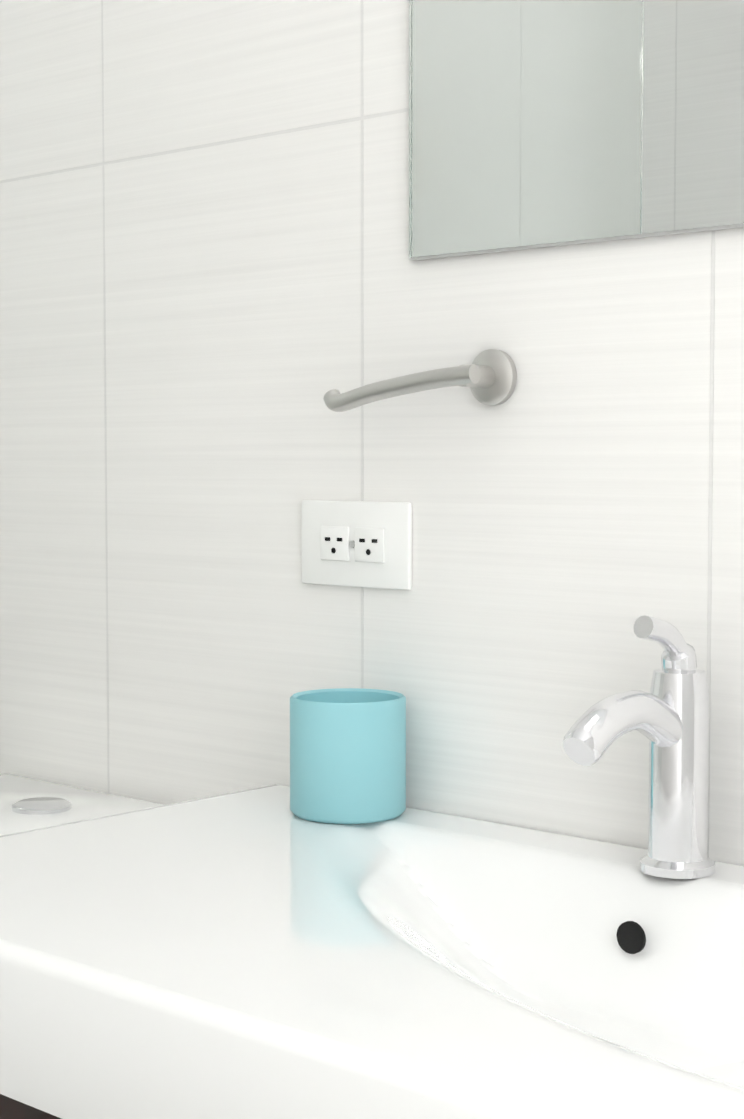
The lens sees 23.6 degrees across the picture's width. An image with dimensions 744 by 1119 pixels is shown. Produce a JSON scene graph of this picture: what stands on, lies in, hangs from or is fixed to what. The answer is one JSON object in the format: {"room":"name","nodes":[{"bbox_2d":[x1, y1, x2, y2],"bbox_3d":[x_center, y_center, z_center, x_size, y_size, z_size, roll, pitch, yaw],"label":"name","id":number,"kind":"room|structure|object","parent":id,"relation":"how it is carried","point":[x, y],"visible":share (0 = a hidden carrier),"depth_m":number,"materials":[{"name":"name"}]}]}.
{"room":"bathroom","nodes":[
{"label":"bathroom","id":0,"kind":"room"},
{"bbox_2d":[0,0,743,865],"bbox_3d":[0.120,-0.177,1.437,3.500,2.330,0.100,3,4,42],"label":"wall","id":1,"kind":"structure","parent":0,"point":[216,284],"depth_m":1.53,"materials":[{"name":"tile"}]},
{"bbox_2d":[301,500,411,589],"bbox_3d":[-0.015,-0.013,1.496,0.124,0.072,0.008,3,4,42],"label":"electrical outlet plate","id":2,"kind":"object","parent":1,"relation":"attached to","point":[367,544],"visible":1,"depth_m":1.49,"materials":[{"name":"white plastic"}]},
{"bbox_2d":[323,349,516,411],"bbox_3d":[0.034,-0.142,1.417,0.168,0.048,0.048,3,4,42],"label":"towel holder","id":3,"kind":"object","parent":1,"relation":"attached to","point":[488,377],"visible":1,"depth_m":1.38,"materials":[{"name":"silver metal"}]},
{"bbox_2d":[409,0,743,260],"bbox_3d":[0.267,-0.623,1.204,0.641,0.786,0.007,3,4,42],"label":"mirror","id":4,"kind":"object","parent":1,"relation":"attached to","point":[534,124],"visible":1,"depth_m":1.32,"materials":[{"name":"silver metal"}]},
{"bbox_3d":[-0.431,1.069,0.905,3.500,0.100,1.730,3,4,42],"label":"floor","id":5,"kind":"structure","parent":0,"visible":0},
{"bbox_2d":[0,774,162,835],"bbox_3d":[-0.470,0.610,1.476,0.376,0.754,0.693,3,4,42],"label":"toilet","id":6,"kind":"object","parent":5,"relation":"on","point":[26,804],"visible":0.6,"depth_m":1.65,"materials":[{"name":"white ceramic"}]},
{"bbox_2d":[0,615,743,1118],"bbox_3d":[0.143,0.529,1.040,1.098,0.964,0.505,3,4,42],"label":"sink","id":7,"kind":"object","parent":5,"relation":"on","point":[260,953],"visible":0.98,"depth_m":1.13,"materials":[{"name":"white ceramic"}]},
{"bbox_2d":[290,688,405,823],"bbox_3d":[-0.020,0.158,1.440,0.094,0.096,0.094,3,4,42],"label":"cup","id":8,"kind":"object","parent":7,"relation":"on","point":[347,755],"visible":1,"depth_m":1.40,"materials":[{"name":"teal ceramic"}]}
]}

